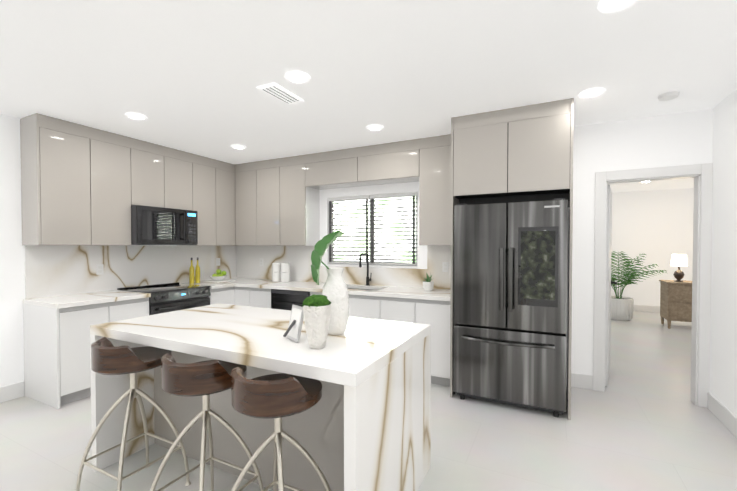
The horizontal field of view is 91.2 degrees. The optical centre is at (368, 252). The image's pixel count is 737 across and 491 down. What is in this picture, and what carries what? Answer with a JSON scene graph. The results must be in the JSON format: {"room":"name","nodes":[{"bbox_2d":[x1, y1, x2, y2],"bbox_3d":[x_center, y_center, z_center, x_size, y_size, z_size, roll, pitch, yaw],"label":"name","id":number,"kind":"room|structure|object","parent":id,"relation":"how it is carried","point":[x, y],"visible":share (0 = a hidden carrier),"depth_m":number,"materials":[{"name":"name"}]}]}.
{"room":"kitchen","nodes":[
{"label":"kitchen","id":0,"kind":"room"},
{"bbox_2d":[0,114,176,386],"bbox_3d":[-3.575,0.062,2.870,0.120,2.600,6.630,0,1,27],"label":"wall","id":1,"kind":"structure","parent":0,"point":[12,275],"depth_m":3.32,"materials":[{"name":"white paint"}]},
{"bbox_2d":[0,381,23,402],"bbox_3d":[-4.089,1.311,1.717,0.019,0.140,3.770,0,1,27],"label":"baseboard","id":2,"kind":"structure","parent":1,"relation":"attached to","point":[13,391],"depth_m":3.32,"materials":[{"name":"white"}]},
{"bbox_2d":[20,113,91,244],"bbox_3d":[-3.004,-0.658,3.494,0.324,1.178,0.400,0,1,27],"label":"upper cabinet","id":3,"kind":"object","parent":1,"relation":"attached to","point":[83,185],"depth_m":3.36,"materials":[{"name":"grey"}]},
{"bbox_2d":[96,264,103,274],"bbox_3d":[-2.937,0.186,3.951,0.007,0.114,0.070,0,1,27],"label":"electrical outlet","id":4,"kind":"object","parent":1,"relation":"attached to","point":[99,269],"visible":1,"depth_m":3.94,"materials":[{"name":"white plastic"}]},
{"bbox_2d":[92,128,131,244],"bbox_3d":[-2.826,-0.664,3.847,0.324,1.178,0.390,0,1,27],"label":"upper cabinet","id":5,"kind":"object","parent":1,"relation":"attached to","point":[111,152],"depth_m":3.77,"materials":[{"name":"grey"}]},
{"bbox_2d":[132,138,167,207],"bbox_3d":[-2.653,-0.892,4.187,0.324,0.733,0.380,0,1,27],"label":"upper cabinet","id":6,"kind":"object","parent":1,"relation":"attached to","point":[149,160],"depth_m":4.13,"materials":[{"name":"grey"}]},
{"bbox_2d":[131,205,197,244],"bbox_3d":[-2.502,-0.304,4.333,0.469,0.438,0.752,0,1,27],"label":"microwave","id":7,"kind":"object","parent":6,"relation":"attached to","point":[150,225],"visible":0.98,"depth_m":4.17,"materials":[{"name":"grey metal"}]},
{"bbox_2d":[164,146,195,210],"bbox_3d":[-2.482,-0.898,4.526,0.324,0.733,0.380,0,1,27],"label":"upper cabinet","id":8,"kind":"object","parent":1,"relation":"attached to","point":[181,164],"depth_m":4.49,"materials":[{"name":"grey"}]},
{"bbox_2d":[196,155,215,244],"bbox_3d":[-2.315,-0.681,4.860,0.324,1.178,0.360,0,1,27],"label":"upper cabinet","id":9,"kind":"object","parent":1,"relation":"attached to","point":[205,166],"depth_m":4.81,"materials":[{"name":"grey"}]},
{"bbox_2d":[216,258,219,265],"bbox_3d":[-2.228,0.140,5.356,0.007,0.114,0.070,0,1,27],"label":"electrical outlet","id":10,"kind":"object","parent":1,"relation":"attached to","point":[217,261],"visible":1,"depth_m":5.35,"materials":[{"name":"white plastic"}]},
{"bbox_2d":[216,160,235,244],"bbox_3d":[-2.159,-0.686,5.169,0.324,1.178,0.332,0,1,27],"label":"upper cabinet","id":11,"kind":"object","parent":1,"relation":"attached to","point":[225,172],"depth_m":5.09,"materials":[{"name":"grey"}]},
{"bbox_2d":[0,311,736,490],"bbox_3d":[1.344,1.402,3.475,8.380,0.100,12.100,0,1,27],"label":"floor","id":12,"kind":"structure","parent":0,"point":[642,422],"depth_m":2.60,"materials":[{"name":"ceramic"}]},
{"bbox_2d":[23,301,110,408],"bbox_3d":[-2.873,0.916,3.442,0.628,0.874,0.413,0,1,27],"label":"base cabinet","id":13,"kind":"object","parent":12,"relation":"on","point":[57,370],"depth_m":3.24,"materials":[{"name":"white wood"}]},
{"bbox_2d":[23,289,150,308],"bbox_3d":[-2.774,0.474,3.603,0.654,0.079,0.807,0,1,27],"label":"countertop","id":14,"kind":"structure","parent":13,"relation":"on","point":[65,300],"depth_m":3.47,"materials":[{"name":"white stone"}]},
{"bbox_2d":[111,297,148,321],"bbox_3d":[-2.692,0.909,3.801,0.628,0.874,0.392,0,1,27],"label":"base cabinet","id":15,"kind":"object","parent":12,"relation":"on","point":[120,310],"depth_m":3.65,"materials":[{"name":"white"}]},
{"bbox_2d":[76,337,190,490],"bbox_3d":[-1.331,0.928,2.049,0.420,0.896,0.420,0,1,27],"label":"stool","id":16,"kind":"object","parent":12,"relation":"on","point":[108,357],"visible":0.92,"depth_m":1.97,"materials":[{"name":"brown wood"}]},
{"bbox_2d":[117,282,210,314],"bbox_3d":[-2.387,0.860,4.295,0.671,0.915,0.756,0,1,27],"label":"range oven","id":17,"kind":"object","parent":12,"relation":"on","point":[169,297],"visible":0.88,"depth_m":4.16,"materials":[{"name":"grey metal"}]},
{"bbox_2d":[150,353,263,490],"bbox_3d":[-0.799,0.932,1.782,0.420,0.896,0.420,0,1,27],"label":"stool","id":18,"kind":"object","parent":12,"relation":"on","point":[204,379],"visible":0.9,"depth_m":1.65,"materials":[{"name":"brown wood"}]},
{"bbox_2d":[209,285,234,304],"bbox_3d":[-2.173,0.892,4.831,0.628,0.874,0.384,0,1,27],"label":"base cabinet","id":19,"kind":"object","parent":12,"relation":"on","point":[223,296],"depth_m":4.70,"materials":[{"name":"white"}]},
{"bbox_2d":[183,277,262,288],"bbox_3d":[-2.019,0.449,5.100,0.654,0.079,1.015,0,1,27],"label":"countertop","id":20,"kind":"structure","parent":19,"relation":"on","point":[222,285],"depth_m":4.91,"materials":[{"name":"white stone"}]},
{"bbox_2d":[189,258,193,283],"bbox_3d":[-2.336,0.242,4.774,0.062,0.345,0.062,0,1,27],"label":"oil bottle","id":21,"kind":"object","parent":20,"relation":"on","point":[191,274],"visible":1,"depth_m":4.75,"materials":[{"name":"yellow glass"}]},
{"bbox_2d":[195,257,199,282],"bbox_3d":[-2.294,0.241,4.848,0.062,0.345,0.062,0,1,27],"label":"oil bottle","id":22,"kind":"object","parent":20,"relation":"on","point":[197,273],"visible":1,"depth_m":4.83,"materials":[{"name":"yellow glass"}]},
{"bbox_2d":[201,269,234,282],"bbox_3d":[-2.125,0.317,5.106,0.320,0.184,0.320,0,1,27],"label":"fruit bowl","id":23,"kind":"object","parent":20,"relation":"on","point":[219,276],"visible":1,"depth_m":5.05,"materials":[{"name":"white ceramic"}]},
{"bbox_2d":[235,285,250,305],"bbox_3d":[-1.549,0.888,5.085,0.290,0.874,0.632,0,1,27],"label":"base cabinet","id":24,"kind":"object","parent":12,"relation":"on","point":[242,296],"depth_m":4.79,"materials":[{"name":"white"}]},
{"bbox_2d":[90,331,430,490],"bbox_3d":[-0.675,0.942,2.284,1.900,0.859,0.990,0,1,27],"label":"kitchen island","id":25,"kind":"object","parent":12,"relation":"on","point":[363,423],"depth_m":2.03,"materials":[{"name":"stone"}]},
{"bbox_2d":[90,303,429,382],"bbox_3d":[-0.675,0.485,2.277,1.900,0.055,0.990,0,1,27],"label":"island countertop","id":26,"kind":"structure","parent":25,"relation":"on","point":[227,331],"depth_m":1.97,"materials":[{"name":"white stone"}]},
{"bbox_2d":[283,305,303,341],"bbox_3d":[-0.391,0.375,1.910,0.137,0.178,0.117,0,1,27],"label":"picture frame","id":27,"kind":"object","parent":26,"relation":"on","point":[293,331],"visible":0.83,"depth_m":1.90,"materials":[{"name":"silver metal"}]},
{"bbox_2d":[302,294,330,348],"bbox_3d":[-0.252,0.335,1.769,0.140,0.260,0.143,0,1,27],"label":"vase","id":28,"kind":"object","parent":26,"relation":"on","point":[316,310],"visible":1,"depth_m":1.72,"materials":[{"name":"white ceramic"}]},
{"bbox_2d":[311,230,349,334],"bbox_3d":[-0.238,0.168,2.049,0.248,0.585,0.219,0,1,27],"label":"vase","id":29,"kind":"object","parent":26,"relation":"on","point":[335,291],"visible":0.77,"depth_m":2.01,"materials":[{"name":"white ceramic"}]},
{"bbox_2d":[251,289,270,307],"bbox_3d":[-1.255,0.890,4.937,0.367,0.874,0.632,0,1,27],"label":"base cabinet","id":30,"kind":"object","parent":12,"relation":"on","point":[261,298],"depth_m":4.64,"materials":[{"name":"white"}]},
{"bbox_2d":[231,367,330,490],"bbox_3d":[-0.393,0.936,1.577,0.420,0.895,0.420,0,1,27],"label":"stool","id":31,"kind":"object","parent":12,"relation":"on","point":[277,397],"visible":1,"depth_m":1.44,"materials":[{"name":"brown wood"}]},
{"bbox_2d":[271,289,314,309],"bbox_3d":[-0.801,0.894,4.708,0.650,0.874,0.632,0,1,27],"label":"dishwasher","id":32,"kind":"object","parent":12,"relation":"on","point":[283,299],"depth_m":4.45,"materials":[{"name":"black metal"}]},
{"bbox_2d":[349,313,374,318],"bbox_3d":[0.039,1.028,4.288,0.410,0.620,0.628,0,1,27],"label":"base cabinet","id":33,"kind":"object","parent":12,"relation":"on","point":[362,315],"depth_m":3.98,"materials":[{"name":"white"}]},
{"bbox_2d":[375,297,414,322],"bbox_3d":[0.421,0.905,4.094,0.445,0.874,0.628,0,1,27],"label":"base cabinet","id":34,"kind":"object","parent":12,"relation":"on","point":[402,309],"depth_m":3.81,"materials":[{"name":"white"}]},
{"bbox_2d":[415,301,449,386],"bbox_3d":[0.801,0.908,3.902,0.408,0.874,0.628,0,1,27],"label":"base cabinet","id":35,"kind":"object","parent":12,"relation":"on","point":[436,314],"depth_m":3.61,"materials":[{"name":"white"}]},
{"bbox_2d":[235,281,449,300],"bbox_3d":[-0.347,0.460,4.459,2.968,0.079,0.653,0,1,27],"label":"countertop","id":36,"kind":"structure","parent":35,"relation":"on","point":[299,286],"depth_m":4.22,"materials":[{"name":"white stone"}]},
{"bbox_2d":[272,261,280,281],"bbox_3d":[-1.293,0.265,5.088,0.132,0.288,0.132,0,1,27],"label":"canister","id":37,"kind":"object","parent":36,"relation":"on","point":[276,272],"visible":0.94,"depth_m":5.03,"materials":[{"name":"white ceramic"}]},
{"bbox_2d":[280,261,289,281],"bbox_3d":[-1.155,0.266,5.019,0.132,0.288,0.132,0,1,27],"label":"canister","id":38,"kind":"object","parent":36,"relation":"on","point":[285,272],"visible":1,"depth_m":4.96,"materials":[{"name":"white ceramic"}]},
{"bbox_2d":[347,289,374,312],"bbox_3d":[-0.141,0.565,4.378,0.716,0.202,0.376,0,1,27],"label":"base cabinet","id":39,"kind":"object","parent":36,"relation":"in","point":[360,304],"depth_m":3.99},
{"bbox_2d":[359,253,371,285],"bbox_3d":[-0.037,0.213,4.478,0.089,0.413,0.244,0,1,27],"label":"faucet","id":40,"kind":"object","parent":36,"relation":"on","point":[367,277],"visible":1,"depth_m":4.55,"materials":[{"name":"black metal"}]},
{"bbox_2d":[422,273,433,290],"bbox_3d":[0.672,0.321,4.056,0.157,0.210,0.164,0,1,27],"label":"succulent pot","id":41,"kind":"object","parent":36,"relation":"on","point":[428,284],"visible":1,"depth_m":4.02,"materials":[{"name":"white ceramic"}]},
{"bbox_2d":[453,198,567,417],"bbox_3d":[1.343,0.454,3.412,0.910,1.797,0.865,0,1,27],"label":"refrigerator","id":42,"kind":"object","parent":12,"relation":"on","point":[510,301],"visible":1,"depth_m":3.06,"materials":[{"name":"grey metal"}]},
{"bbox_2d":[450,98,573,419],"bbox_3d":[1.384,0.052,3.493,0.985,2.598,0.808,0,1,27],"label":"surround","id":43,"kind":"object","parent":12,"relation":"on","point":[519,154],"visible":0.85,"depth_m":3.11,"materials":[{"name":"grey"}]},
{"bbox_2d":[611,251,667,320],"bbox_3d":[4.847,0.631,7.000,1.674,1.319,1.007,0,1,27],"label":"palm plant","id":44,"kind":"object","parent":12,"relation":"on","point":[622,308],"visible":0.77,"depth_m":6.82,"materials":[{"name":"green plant"}]},
{"bbox_2d":[659,280,691,328],"bbox_3d":[5.540,0.905,6.234,0.740,0.800,0.520,0,1,27],"label":"nightstand","id":45,"kind":"object","parent":12,"relation":"on","point":[675,300],"visible":0.4,"depth_m":6.12,"materials":[{"name":"brown wood"}]},
{"bbox_2d":[670,254,687,281],"bbox_3d":[5.388,0.269,6.266,0.230,0.469,0.230,0,1,27],"label":"table lamp","id":46,"kind":"object","parent":45,"relation":"on","point":[678,260],"visible":1,"depth_m":6.21,"materials":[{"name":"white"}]},
{"bbox_2d":[0,0,736,192],"bbox_3d":[1.344,-1.298,3.429,8.380,0.100,12.100,0,1,27],"label":"ceiling","id":47,"kind":"structure","parent":0,"point":[190,76],"depth_m":2.38,"materials":[{"name":"white paint"}]},
{"bbox_2d":[125,113,147,119],"bbox_3d":[-2.107,-1.238,3.274,0.192,0.013,0.177,0,1,27],"label":"recessed light","id":48,"kind":"object","parent":47,"relation":"in","point":[135,116],"depth_m":3.30,"materials":[{"name":"white plastic"}]},
{"bbox_2d":[231,145,245,148],"bbox_3d":[-1.545,-1.255,4.280,0.195,0.013,0.169,0,1,27],"label":"recessed light","id":49,"kind":"object","parent":47,"relation":"in","point":[232,146],"depth_m":4.30,"materials":[{"name":"white plastic"}]},
{"bbox_2d":[257,83,303,104],"bbox_3d":[-0.679,-1.229,2.816,0.170,0.015,0.360,0,1,27],"label":"ceiling vent","id":50,"kind":"object","parent":47,"relation":"in","point":[280,93],"visible":1,"depth_m":2.78,"materials":[{"name":"white metal"}]},
{"bbox_2d":[285,71,309,83],"bbox_3d":[-0.495,-1.225,2.518,0.180,0.013,0.185,0,1,27],"label":"recessed light","id":51,"kind":"object","parent":47,"relation":"in","point":[297,77],"depth_m":2.53,"materials":[{"name":"white plastic"}]},
{"bbox_2d":[366,124,383,130],"bbox_3d":[0.062,-1.243,3.583,0.176,0.013,0.194,0,1,27],"label":"recessed light","id":52,"kind":"object","parent":47,"relation":"in","point":[374,127],"depth_m":3.60,"materials":[{"name":"white"}]},
{"bbox_2d":[579,88,605,97],"bbox_3d":[1.717,-1.229,2.772,0.170,0.013,0.194,0,1,27],"label":"recessed light","id":53,"kind":"object","parent":47,"relation":"in","point":[593,92],"depth_m":2.78,"materials":[{"name":"white plastic"}]},
{"bbox_2d":[598,0,637,12],"bbox_3d":[1.210,-1.212,1.755,0.163,0.013,0.134,0,1,27],"label":"recessed light","id":54,"kind":"object","parent":47,"relation":"in","point":[604,6],"depth_m":1.77,"materials":[{"name":"white plastic"}]},
{"bbox_2d":[658,91,679,100],"bbox_3d":[2.353,-1.220,2.832,0.132,0.034,0.132,0,1,27],"label":"smoke detector","id":55,"kind":"object","parent":47,"relation":"attached to","point":[669,96],"visible":1,"depth_m":2.80,"materials":[{"name":"white plastic"}]},
{"bbox_2d":[320,109,712,379],"bbox_3d":[1.632,0.044,3.889,8.260,2.600,0.120,0,1,27],"label":"wall","id":56,"kind":"structure","parent":0,"point":[683,138],"depth_m":3.54,"materials":[{"name":"white paint"}]},
{"bbox_2d":[235,162,254,245],"bbox_3d":[-1.680,-0.688,5.297,0.413,1.178,0.323,0,1,27],"label":"upper cabinet","id":57,"kind":"object","parent":56,"relation":"attached to","point":[244,172],"depth_m":5.16,"materials":[{"name":"grey"}]},
{"bbox_2d":[255,158,278,245],"bbox_3d":[-1.311,-0.685,5.110,0.415,1.178,0.323,0,1,27],"label":"upper cabinet","id":58,"kind":"object","parent":56,"relation":"attached to","point":[277,201],"depth_m":4.97,"materials":[{"name":"grey"}]},
{"bbox_2d":[279,154,319,245],"bbox_3d":[-0.936,-0.682,4.922,0.424,1.178,0.323,0,1,27],"label":"upper cabinet","id":59,"kind":"object","parent":56,"relation":"attached to","point":[299,207],"depth_m":4.79,"materials":[{"name":"grey"}]},
{"bbox_2d":[307,147,362,189],"bbox_3d":[-0.405,-1.060,4.647,0.774,0.413,0.323,0,1,27],"label":"upper cabinet","id":60,"kind":"object","parent":56,"relation":"attached to","point":[335,169],"depth_m":4.50,"materials":[{"name":"grey"}]},
{"bbox_2d":[327,197,417,268],"bbox_3d":[0.034,-0.274,4.672,1.288,0.930,0.112,0,1,27],"label":"window","id":61,"kind":"structure","parent":56,"relation":"in","point":[377,222],"depth_m":4.66,"materials":[{"name":"white glass"}]},
{"bbox_2d":[328,192,417,264],"bbox_3d":[0.026,-0.293,4.658,1.264,0.884,0.056,0,1,27],"label":"window blinds","id":62,"kind":"object","parent":61,"relation":"attached to","point":[413,195],"visible":0.88,"depth_m":4.61,"materials":[{"name":"white plastic"}]},
{"bbox_2d":[359,139,418,185],"bbox_3d":[0.286,-1.054,4.299,0.773,0.413,0.323,0,1,27],"label":"upper cabinet","id":63,"kind":"object","parent":56,"relation":"attached to","point":[393,162],"depth_m":4.16,"materials":[{"name":"grey"}]},
{"bbox_2d":[419,134,450,244],"bbox_3d":[0.839,-0.667,4.026,0.475,1.178,0.323,0,1,27],"label":"upper cabinet","id":64,"kind":"object","parent":56,"relation":"attached to","point":[434,152],"depth_m":3.91,"materials":[{"name":"grey"}]},
{"bbox_2d":[442,262,447,271],"bbox_3d":[0.889,0.170,4.172,0.070,0.114,0.007,0,1,27],"label":"electrical outlet","id":65,"kind":"object","parent":56,"relation":"attached to","point":[444,266],"visible":1,"depth_m":4.17,"materials":[{"name":"white plastic"}]},
{"bbox_2d":[605,184,616,385],"bbox_3d":[2.594,0.328,3.868,0.185,2.017,0.657,0,1,27],"label":"door leaf","id":66,"kind":"structure","parent":56,"relation":"in","point":[609,282],"depth_m":3.62,"materials":[{"name":"white wood"}]},
{"bbox_2d":[593,163,712,407],"bbox_3d":[2.626,0.288,3.392,0.878,2.130,0.160,0,1,27],"label":"door frame","id":67,"kind":"structure","parent":56,"relation":"attached to","point":[701,279],"depth_m":3.24,"materials":[{"name":"white wood"}]},
{"bbox_2d":[611,188,693,305],"bbox_3d":[5.751,-0.024,7.938,4.290,2.600,0.120,0,1,27],"label":"wall","id":68,"kind":"structure","parent":0,"point":[655,226],"depth_m":7.72,"materials":[{"name":"white paint"}]},
{"bbox_2d":[634,305,659,312],"bbox_3d":[5.738,1.207,7.887,4.270,0.140,0.019,0,1,27],"label":"baseboard","id":69,"kind":"structure","parent":68,"relation":"attached to","point":[642,308],"depth_m":7.76,"materials":[{"name":"white"}]},
{"bbox_2d":[709,89,736,416],"bbox_3d":[1.595,0.105,0.263,0.120,2.600,6.390,0,1,27],"label":"wall","id":70,"kind":"structure","parent":0,"point":[723,360],"depth_m":2.90,"materials":[{"name":"white paint"}]},
{"bbox_2d":[707,392,736,437],"bbox_3d":[1.528,1.335,0.306,0.019,0.140,6.370,0,1,27],"label":"baseboard","id":71,"kind":"structure","parent":70,"relation":"attached to","point":[723,414],"depth_m":2.87,"materials":[{"name":"white"}]}
]}

